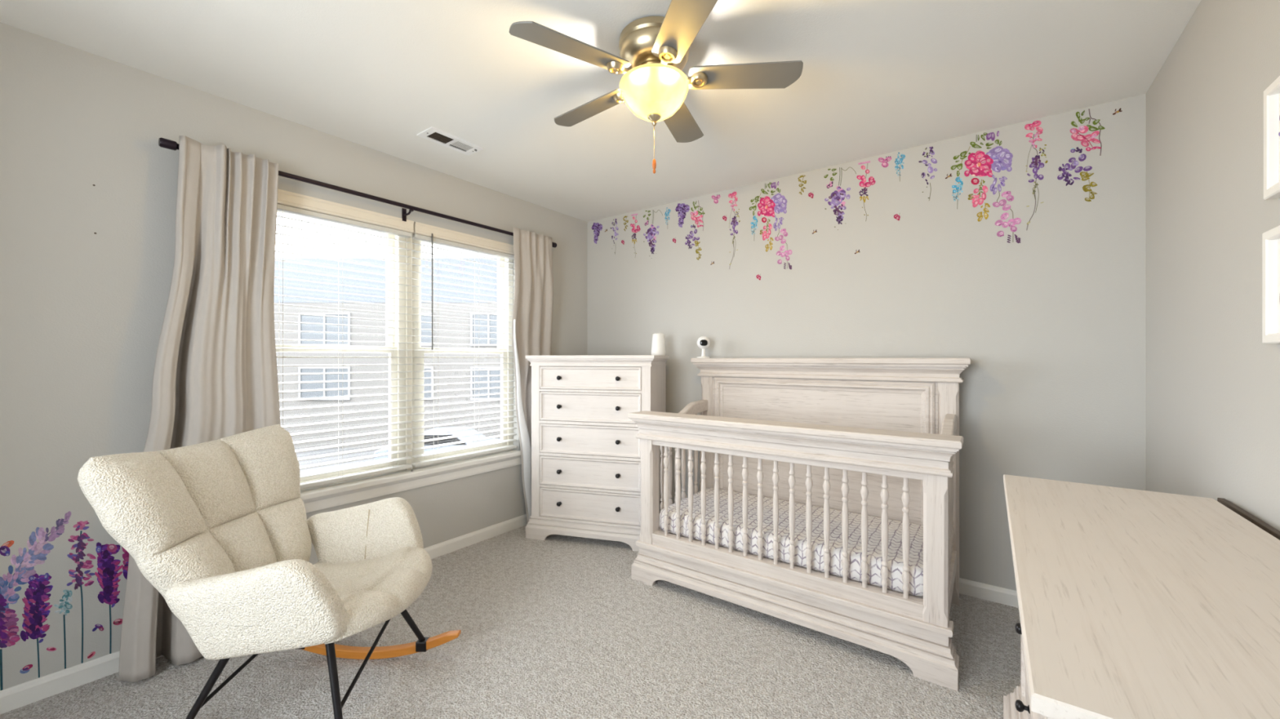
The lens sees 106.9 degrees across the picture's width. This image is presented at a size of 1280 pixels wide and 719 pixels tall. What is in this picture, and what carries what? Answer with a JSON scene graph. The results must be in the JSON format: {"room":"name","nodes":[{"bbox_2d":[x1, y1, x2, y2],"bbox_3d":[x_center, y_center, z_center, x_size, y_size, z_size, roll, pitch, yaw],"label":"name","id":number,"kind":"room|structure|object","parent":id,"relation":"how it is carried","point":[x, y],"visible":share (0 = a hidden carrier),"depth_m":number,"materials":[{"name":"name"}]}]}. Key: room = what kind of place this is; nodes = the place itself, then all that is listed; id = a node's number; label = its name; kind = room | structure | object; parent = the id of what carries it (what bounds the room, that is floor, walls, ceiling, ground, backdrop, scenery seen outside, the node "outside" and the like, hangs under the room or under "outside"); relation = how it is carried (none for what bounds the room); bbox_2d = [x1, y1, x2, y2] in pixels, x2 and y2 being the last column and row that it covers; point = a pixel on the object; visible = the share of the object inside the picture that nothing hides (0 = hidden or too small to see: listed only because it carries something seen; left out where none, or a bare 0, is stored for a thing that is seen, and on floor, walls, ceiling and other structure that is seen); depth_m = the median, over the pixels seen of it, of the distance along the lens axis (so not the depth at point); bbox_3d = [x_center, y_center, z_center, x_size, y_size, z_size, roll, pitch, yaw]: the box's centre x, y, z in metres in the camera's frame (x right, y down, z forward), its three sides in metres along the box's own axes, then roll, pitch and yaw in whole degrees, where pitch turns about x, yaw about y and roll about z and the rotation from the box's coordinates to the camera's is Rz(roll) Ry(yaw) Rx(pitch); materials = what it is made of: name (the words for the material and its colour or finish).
{"room":"bedroom","nodes":[
{"label":"bedroom","id":0,"kind":"room"},
{"bbox_2d":[0,22,587,689],"bbox_3d":[-1.649,0.032,2.643,0.160,2.440,3.808,0,0,36],"label":"wall","id":1,"kind":"structure","parent":0,"point":[82,311],"depth_m":1.87,"materials":[{"name":"grey paint"}]},
{"bbox_2d":[0,540,13,556],"bbox_3d":[-2.251,0.677,1.687,0.001,0.054,0.033,0,0,36],"label":"sticker","id":2,"kind":"object","parent":1,"relation":"attached to","point":[4,549],"visible":1,"depth_m":1.69,"materials":[{"name":"purple paper"}]},
{"bbox_2d":[19,664,32,673],"bbox_3d":[-2.226,1.127,1.722,0.001,0.028,0.030,0,0,36],"label":"sticker","id":3,"kind":"object","parent":1,"relation":"attached to","point":[25,669],"visible":1,"depth_m":1.72,"materials":[{"name":"paper"}]},
{"bbox_2d":[0,511,71,690],"bbox_3d":[-2.219,0.881,1.730,0.001,0.603,0.188,0,0,36],"label":"sticker","id":4,"kind":"object","parent":1,"relation":"attached to","point":[27,561],"visible":1,"depth_m":1.71,"materials":[{"name":"purple paper"}]},
{"bbox_2d":[20,573,53,678],"bbox_3d":[-2.212,0.980,1.741,0.001,0.408,0.075,0,0,36],"label":"sticker","id":5,"kind":"object","parent":1,"relation":"attached to","point":[34,615],"visible":1,"depth_m":1.74,"materials":[{"name":"purple paper"}]},
{"bbox_2d":[45,647,56,651],"bbox_3d":[-2.192,1.083,1.768,0.001,0.019,0.025,0,0,36],"label":"sticker","id":6,"kind":"object","parent":1,"relation":"attached to","point":[49,649],"visible":1,"depth_m":1.77,"materials":[{"name":"paper"}]},
{"bbox_2d":[53,590,72,669],"bbox_3d":[-2.175,1.029,1.790,0.001,0.310,0.046,0,0,36],"label":"sticker","id":7,"kind":"object","parent":1,"relation":"attached to","point":[64,606],"visible":1,"depth_m":1.79,"materials":[{"name":"teal paper"}]},
{"bbox_2d":[66,520,96,663],"bbox_3d":[-2.149,0.903,1.827,0.001,0.557,0.075,0,0,36],"label":"sticker","id":8,"kind":"object","parent":1,"relation":"attached to","point":[81,546],"visible":1,"depth_m":1.83,"materials":[{"name":"purple paper"}]},
{"bbox_2d":[87,651,95,658],"bbox_3d":[-2.134,1.154,1.847,0.001,0.022,0.021,0,0,36],"label":"sticker","id":9,"kind":"object","parent":1,"relation":"attached to","point":[92,654],"visible":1,"depth_m":1.85,"materials":[{"name":"paper"}]},
{"bbox_2d":[92,624,103,631],"bbox_3d":[-2.124,1.057,1.861,0.001,0.033,0.030,0,0,36],"label":"sticker","id":10,"kind":"object","parent":1,"relation":"attached to","point":[100,627],"visible":1,"depth_m":1.86,"materials":[{"name":"purple paper"}]},
{"bbox_2d":[94,542,123,653],"bbox_3d":[-2.107,0.951,1.884,0.001,0.462,0.076,0,0,36],"label":"sticker","id":11,"kind":"object","parent":1,"relation":"attached to","point":[108,568],"visible":1,"depth_m":1.88,"materials":[{"name":"purple paper"}]},
{"bbox_2d":[112,618,122,625],"bbox_3d":[-2.092,1.057,1.904,0.001,0.025,0.030,0,0,36],"label":"sticker","id":12,"kind":"object","parent":1,"relation":"attached to","point":[119,621],"visible":0.98,"depth_m":1.90,"materials":[{"name":"red paper"}]},
{"bbox_2d":[122,547,128,579],"bbox_3d":[-2.070,0.833,1.935,0.001,0.188,0.060,0,0,36],"label":"sticker","id":13,"kind":"object","parent":1,"relation":"attached to","point":[126,555],"visible":0.2,"depth_m":1.92,"materials":[{"name":"purple paper"}]},
{"bbox_2d":[0,514,526,715],"bbox_3d":[-1.579,1.213,2.592,0.014,0.078,3.808,0,0,36],"label":"baseboard","id":14,"kind":"structure","parent":1,"relation":"attached to","point":[27,693],"depth_m":1.82,"materials":[{"name":"white paint"}]},
{"bbox_2d":[275,211,405,490],"bbox_3d":[-1.701,-0.073,2.624,0.090,1.520,0.775,0,0,36],"label":"window","id":15,"kind":"structure","parent":1,"relation":"in","point":[396,251],"depth_m":2.87,"materials":[{"name":"plastic"}]},
{"bbox_2d":[274,189,413,488],"bbox_3d":[-1.626,-0.069,2.582,0.067,1.528,0.783,0,0,36],"label":"window blind","id":16,"kind":"object","parent":15,"relation":"attached to","point":[290,202],"visible":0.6,"depth_m":2.60,"materials":[{"name":"white plastic"}]},
{"bbox_2d":[158,137,556,247],"bbox_3d":[-1.338,-0.862,2.844,0.104,0.084,2.200,0,0,36],"label":"curtain rod","id":17,"kind":"object","parent":1,"relation":"attached to","point":[162,142],"visible":0.45,"depth_m":2.61,"materials":[{"name":"brown metal"}]},
{"bbox_2d":[119,135,279,682],"bbox_3d":[-1.859,0.160,2.041,0.180,2.170,0.516,0,0,36],"label":"curtain","id":18,"kind":"object","parent":17,"relation":"hanging from","point":[215,377],"visible":0.62,"depth_m":2.02,"materials":[{"name":"beige fabric"}]},
{"bbox_2d":[511,226,553,524],"bbox_3d":[-0.788,0.157,3.539,0.107,2.166,0.432,0,0,36],"label":"curtain","id":19,"kind":"object","parent":17,"relation":"hanging from","point":[533,298],"visible":0.75,"depth_m":3.49,"materials":[{"name":"beige fabric"}]},
{"bbox_2d":[405,233,413,470],"bbox_3d":[-1.456,-0.073,2.949,0.100,1.520,0.040,0,0,36],"label":"trim","id":20,"kind":"structure","parent":1,"relation":"attached to","point":[408,260],"depth_m":2.92,"materials":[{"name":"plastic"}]},
{"bbox_2d":[300,449,520,501],"bbox_3d":[-1.379,0.699,2.893,0.109,0.032,1.710,0,0,36],"label":"trim","id":21,"kind":"structure","parent":1,"relation":"attached to","point":[325,491],"depth_m":2.79,"materials":[{"name":"white paint"}]},
{"bbox_2d":[302,455,521,512],"bbox_3d":[-1.359,0.751,2.878,0.030,0.072,1.670,0,0,36],"label":"trim","id":22,"kind":"structure","parent":1,"relation":"attached to","point":[336,500],"depth_m":2.81,"materials":[{"name":"white paint"}]},
{"bbox_2d":[413,239,512,468],"bbox_3d":[-1.218,-0.073,3.280,0.090,1.520,0.775,0,0,36],"label":"window","id":23,"kind":"structure","parent":1,"relation":"in","point":[415,261],"depth_m":3.30,"materials":[{"name":"plastic"}]},
{"bbox_2d":[411,222,516,466],"bbox_3d":[-1.156,-0.084,3.221,0.068,1.498,0.783,0,0,36],"label":"window blind","id":24,"kind":"object","parent":23,"relation":"attached to","point":[432,234],"visible":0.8,"depth_m":3.14,"materials":[{"name":"white plastic"}]},
{"bbox_2d":[0,524,1020,718],"bbox_3d":[-0.222,1.312,1.595,3.702,0.120,4.128,0,0,36],"label":"floor","id":25,"kind":"structure","parent":0,"point":[556,627],"depth_m":1.93,"materials":[{"name":"grey carpet"}]},
{"bbox_2d":[77,424,461,718],"bbox_3d":[-1.230,0.770,1.727,0.946,0.964,0.764,0,0,1],"label":"rocking chair","id":26,"kind":"object","parent":25,"relation":"on","point":[221,529],"visible":1,"depth_m":1.57,"materials":[{"name":"beige fabric"}]},
{"bbox_2d":[525,355,669,551],"bbox_3d":[-0.287,0.616,3.412,0.922,1.273,0.490,0,0,16],"label":"dresser","id":27,"kind":"object","parent":25,"relation":"on","point":[586,451],"visible":0.88,"depth_m":3.21,"materials":[{"name":"white wood"}]},
{"bbox_2d":[651,333,665,355],"bbox_3d":[0.133,-0.101,3.433,0.106,0.160,0.106,0,0,36],"label":"speaker","id":28,"kind":"object","parent":27,"relation":"on","point":[658,344],"visible":0.9,"depth_m":3.39},
{"bbox_2d":[628,358,971,691],"bbox_3d":[0.826,0.625,2.586,1.584,1.254,0.883,0,0,36],"label":"crib","id":29,"kind":"object","parent":25,"relation":"on","point":[878,437],"visible":0.97,"depth_m":2.41,"materials":[{"name":"white wood"}]},
{"bbox_2d":[697,336,710,358],"bbox_3d":[0.440,-0.079,3.293,0.090,0.153,0.090,0,0,4],"label":"camera","id":30,"kind":"object","parent":29,"relation":"on","point":[703,342],"visible":1,"depth_m":3.27,"materials":[{"name":"white plastic"}]},
{"bbox_2d":[659,488,923,596],"bbox_3d":[0.824,0.925,2.583,1.350,0.128,0.638,0,0,36],"label":"mattress","id":31,"kind":"object","parent":29,"relation":"on","point":[895,555],"visible":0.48,"depth_m":2.37,"materials":[{"name":"white fabric"}]},
{"bbox_2d":[1003,474,1279,718],"bbox_3d":[1.059,0.827,0.968,0.478,0.850,1.340,0,0,36],"label":"dresser","id":32,"kind":"object","parent":25,"relation":"on","point":[1133,604],"visible":1,"depth_m":0.79,"materials":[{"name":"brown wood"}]},
{"bbox_2d":[1217,497,1279,540],"bbox_3d":[1.262,0.823,0.781,0.015,0.819,1.552,0,0,36],"label":"board","id":33,"kind":"object","parent":32,"relation":"on","point":[1274,532],"visible":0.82,"depth_m":1.24,"materials":[{"name":"wood"}]},
{"bbox_2d":[0,0,1200,222],"bbox_3d":[-0.222,-1.248,1.595,3.702,0.120,4.128,0,0,36],"label":"ceiling","id":34,"kind":"structure","parent":0,"point":[877,77],"depth_m":1.97,"materials":[{"name":"white paint"}]},
{"bbox_2d":[417,126,483,155],"bbox_3d":[-1.033,-1.181,2.598,0.144,0.014,0.310,0,0,36],"label":"ceiling vent","id":35,"kind":"object","parent":34,"relation":"in","point":[432,134],"visible":1,"depth_m":2.59,"materials":[{"name":"white plastic"}]},
{"bbox_2d":[508,0,803,173],"bbox_3d":[0.034,-0.939,1.798,1.010,0.499,1.030,0,0,36],"label":"ceiling fan","id":36,"kind":"object","parent":34,"relation":"hanging from","point":[654,51],"visible":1,"depth_m":1.69,"materials":[{"name":"silver metal"}]},
{"bbox_2d":[587,93,1146,591],"bbox_3d":[0.953,0.032,3.194,3.702,2.440,0.160,0,0,36],"label":"wall","id":37,"kind":"structure","parent":0,"point":[1051,324],"depth_m":2.52,"materials":[{"name":"grey paint"}]},
{"bbox_2d":[591,222,602,244],"bbox_3d":[-0.368,-1.076,4.064,0.127,0.189,0.001,0,0,36],"label":"sticker","id":38,"kind":"object","parent":37,"relation":"attached to","point":[594,227],"visible":1,"depth_m":4.07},
{"bbox_2d":[609,218,618,253],"bbox_3d":[-0.214,-1.013,3.951,0.090,0.300,0.001,0,0,36],"label":"sticker","id":39,"kind":"object","parent":37,"relation":"attached to","point":[612,228],"visible":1,"depth_m":3.94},
{"bbox_2d":[622,215,628,231],"bbox_3d":[-0.117,-1.104,3.879,0.056,0.125,0.001,0,0,36],"label":"sticker","id":40,"kind":"object","parent":37,"relation":"attached to","point":[626,216],"visible":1,"depth_m":3.88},
{"bbox_2d":[630,213,640,257],"bbox_3d":[-0.037,-0.988,3.821,0.103,0.357,0.001,0,0,36],"label":"sticker","id":41,"kind":"object","parent":37,"relation":"attached to","point":[633,230],"visible":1,"depth_m":3.83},
{"bbox_2d":[643,209,662,256],"bbox_3d":[0.099,-0.979,3.720,0.188,0.387,0.001,0,0,36],"label":"sticker","id":42,"kind":"object","parent":37,"relation":"attached to","point":[650,236],"visible":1,"depth_m":3.73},
{"bbox_2d":[664,207,671,225],"bbox_3d":[0.212,-1.077,3.638,0.056,0.170,0.001,0,0,36],"label":"sticker","id":43,"kind":"object","parent":37,"relation":"attached to","point":[666,214],"visible":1,"depth_m":3.64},
{"bbox_2d":[675,203,689,227],"bbox_3d":[0.318,-1.077,3.560,0.127,0.189,0.001,0,0,36],"label":"sticker","id":44,"kind":"object","parent":37,"relation":"attached to","point":[680,206],"visible":1,"depth_m":3.56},
{"bbox_2d":[684,200,705,260],"bbox_3d":[0.405,-0.941,3.496,0.168,0.440,0.001,0,0,36],"label":"sticker","id":45,"kind":"object","parent":37,"relation":"attached to","point":[695,213],"visible":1,"depth_m":3.49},
{"bbox_2d":[711,194,720,203],"bbox_3d":[0.543,-1.140,3.395,0.071,0.066,0.001,0,0,36],"label":"sticker","id":46,"kind":"object","parent":37,"relation":"attached to","point":[716,201],"visible":1,"depth_m":3.39,"materials":[{"name":"pink paper"}]},
{"bbox_2d":[728,191,740,269],"bbox_3d":[0.657,-0.895,3.311,0.090,0.539,0.001,0,0,36],"label":"sticker","id":47,"kind":"object","parent":37,"relation":"attached to","point":[734,193],"visible":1,"depth_m":3.31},
{"bbox_2d":[751,215,757,235],"bbox_3d":[0.776,-0.883,3.224,0.051,0.173,0.001,0,0,36],"label":"sticker","id":48,"kind":"object","parent":37,"relation":"attached to","point":[754,216],"visible":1,"depth_m":3.23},
{"bbox_2d":[749,181,792,269],"bbox_3d":[0.865,-0.875,3.158,0.297,0.598,0.001,0,0,36],"label":"sticker","id":49,"kind":"object","parent":37,"relation":"attached to","point":[778,202],"visible":1,"depth_m":3.14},
{"bbox_2d":[797,175,806,195],"bbox_3d":[1.036,-1.109,3.032,0.056,0.125,0.001,0,0,36],"label":"sticker","id":50,"kind":"object","parent":37,"relation":"attached to","point":[800,176],"visible":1,"depth_m":3.03,"materials":[{"name":"paper"}]},
{"bbox_2d":[808,192,813,198],"bbox_3d":[1.080,-1.032,3.000,0.034,0.044,0.001,0,0,36],"label":"sticker","id":51,"kind":"object","parent":37,"relation":"attached to","point":[811,194],"visible":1,"depth_m":3.00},
{"bbox_2d":[823,166,856,230],"bbox_3d":[1.220,-0.980,2.897,0.188,0.387,0.001,0,0,36],"label":"sticker","id":52,"kind":"object","parent":37,"relation":"attached to","point":[835,196],"visible":1,"depth_m":2.90,"materials":[{"name":"purple paper"}]},
{"bbox_2d":[856,160,875,221],"bbox_3d":[1.338,-0.990,2.811,0.103,0.357,0.001,0,0,36],"label":"sticker","id":53,"kind":"object","parent":37,"relation":"attached to","point":[871,180],"visible":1,"depth_m":2.81,"materials":[{"name":"pink paper"}]},
{"bbox_2d":[878,155,891,167],"bbox_3d":[1.419,-1.139,2.751,0.071,0.066,0.001,0,0,36],"label":"sticker","id":54,"kind":"object","parent":37,"relation":"attached to","point":[888,158],"visible":1,"depth_m":2.75,"materials":[{"name":"pink paper"}]},
{"bbox_2d":[893,213,900,220],"bbox_3d":[1.469,-0.809,2.714,0.034,0.044,0.001,0,0,36],"label":"sticker","id":55,"kind":"object","parent":37,"relation":"attached to","point":[896,216],"visible":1,"depth_m":2.71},
{"bbox_2d":[894,152,905,181],"bbox_3d":[1.482,-1.094,2.705,0.056,0.170,0.001,0,0,36],"label":"sticker","id":56,"kind":"object","parent":37,"relation":"attached to","point":[896,161],"visible":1,"depth_m":2.71,"materials":[{"name":"blue paper"}]},
{"bbox_2d":[918,146,937,200],"bbox_3d":[1.591,-1.020,2.624,0.090,0.300,0.001,0,0,36],"label":"sticker","id":57,"kind":"object","parent":37,"relation":"attached to","point":[930,169],"visible":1,"depth_m":2.62,"materials":[{"name":"paper"}]},
{"bbox_2d":[951,177,963,208],"bbox_3d":[1.701,-0.887,2.544,0.051,0.173,0.001,0,0,36],"label":"sticker","id":58,"kind":"object","parent":37,"relation":"attached to","point":[957,179],"visible":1,"depth_m":2.54,"materials":[{"name":"blue paper"}]},
{"bbox_2d":[951,130,1021,243],"bbox_3d":[1.796,-0.879,2.474,0.297,0.598,0.001,0,0,36],"label":"sticker","id":59,"kind":"object","parent":37,"relation":"attached to","point":[979,163],"visible":1,"depth_m":2.46,"materials":[{"name":"paper"}]},
{"bbox_2d":[959,577,1018,608],"bbox_3d":[0.901,1.213,3.124,3.382,0.078,0.014,0,0,36],"label":"baseboard","id":60,"kind":"structure","parent":37,"relation":"attached to","point":[968,588],"depth_m":2.45,"materials":[{"name":"white paint"}]},
{"bbox_2d":[1024,120,1048,230],"bbox_3d":[1.962,-0.909,2.352,0.090,0.539,0.001,0,0,36],"label":"sticker","id":61,"kind":"object","parent":37,"relation":"attached to","point":[1035,124],"visible":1,"depth_m":2.35,"materials":[{"name":"paper"}]},
{"bbox_2d":[1057,108,1105,201],"bbox_3d":[2.094,-0.958,2.255,0.168,0.440,0.001,0,0,36],"label":"sticker","id":62,"kind":"object","parent":37,"relation":"attached to","point":[1086,139],"visible":1,"depth_m":2.25,"materials":[{"name":"paper"}]},
{"bbox_2d":[1112,107,1122,115],"bbox_3d":[2.194,-1.137,2.182,0.032,0.026,0.001,0,0,36],"label":"sticker","id":63,"kind":"object","parent":37,"relation":"attached to","point":[1119,110],"visible":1,"depth_m":2.18,"materials":[{"name":"paper"}]},
{"bbox_2d":[1146,0,1279,531],"bbox_3d":[1.205,0.032,0.546,0.160,2.440,3.808,0,0,36],"label":"wall","id":64,"kind":"structure","parent":0,"point":[1213,384],"depth_m":1.50,"materials":[{"name":"grey paint"}]},
{"bbox_2d":[1262,225,1279,343],"bbox_3d":[1.477,-0.173,1.074,0.023,0.274,0.225,0,0,36],"label":"picture frame","id":65,"kind":"object","parent":64,"relation":"attached to","point":[1270,238],"visible":1,"depth_m":1.15,"materials":[{"name":"white paper"}]},
{"bbox_2d":[1277,238,1279,333],"bbox_3d":[1.483,-0.173,1.069,0.005,0.244,0.195,0,0,36],"label":"print","id":66,"kind":"object","parent":65,"relation":"attached to","point":[1278,239],"depth_m":1.14,"materials":[{"name":"white paper"}]},
{"bbox_2d":[1263,75,1279,199],"bbox_3d":[1.473,-0.523,1.069,0.023,0.269,0.225,0,0,36],"label":"picture frame","id":67,"kind":"object","parent":64,"relation":"attached to","point":[1272,93],"visible":1,"depth_m":1.14,"materials":[{"name":"white paper"}]},
{"bbox_2d":[1278,93,1279,182],"bbox_3d":[1.480,-0.523,1.064,0.005,0.239,0.195,0,0,36],"label":"print","id":68,"kind":"object","parent":67,"relation":"attached to","point":[1278,93],"depth_m":1.13,"materials":[{"name":"white paper"}]},
{"label":"outside","id":69,"kind":"structure","parent":0,"visible":0},
{"bbox_2d":[294,448,379,472],"bbox_3d":[-16.036,4.252,21.086,39.186,0.200,65.000,0,0,36],"label":"ground","id":70,"kind":"structure","parent":69,"point":[300,455],"depth_m":19.91,"materials":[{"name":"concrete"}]},
{"bbox_2d":[274,257,500,448],"bbox_3d":[-9.500,-0.674,25.965,28.200,9.652,8.090,0,0,0],"label":"building","id":71,"kind":"structure","parent":70,"relation":"on","point":[278,264],"depth_m":22.00,"materials":[{"name":"beige"}]},
{"bbox_2d":[373,426,500,460],"bbox_3d":[-7.590,3.442,18.300,4.420,1.420,1.820,0,0,0],"label":"parked car","id":72,"kind":"object","parent":70,"relation":"on","point":[434,429],"visible":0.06,"depth_m":17.45,"materials":[{"name":"grey paint"}]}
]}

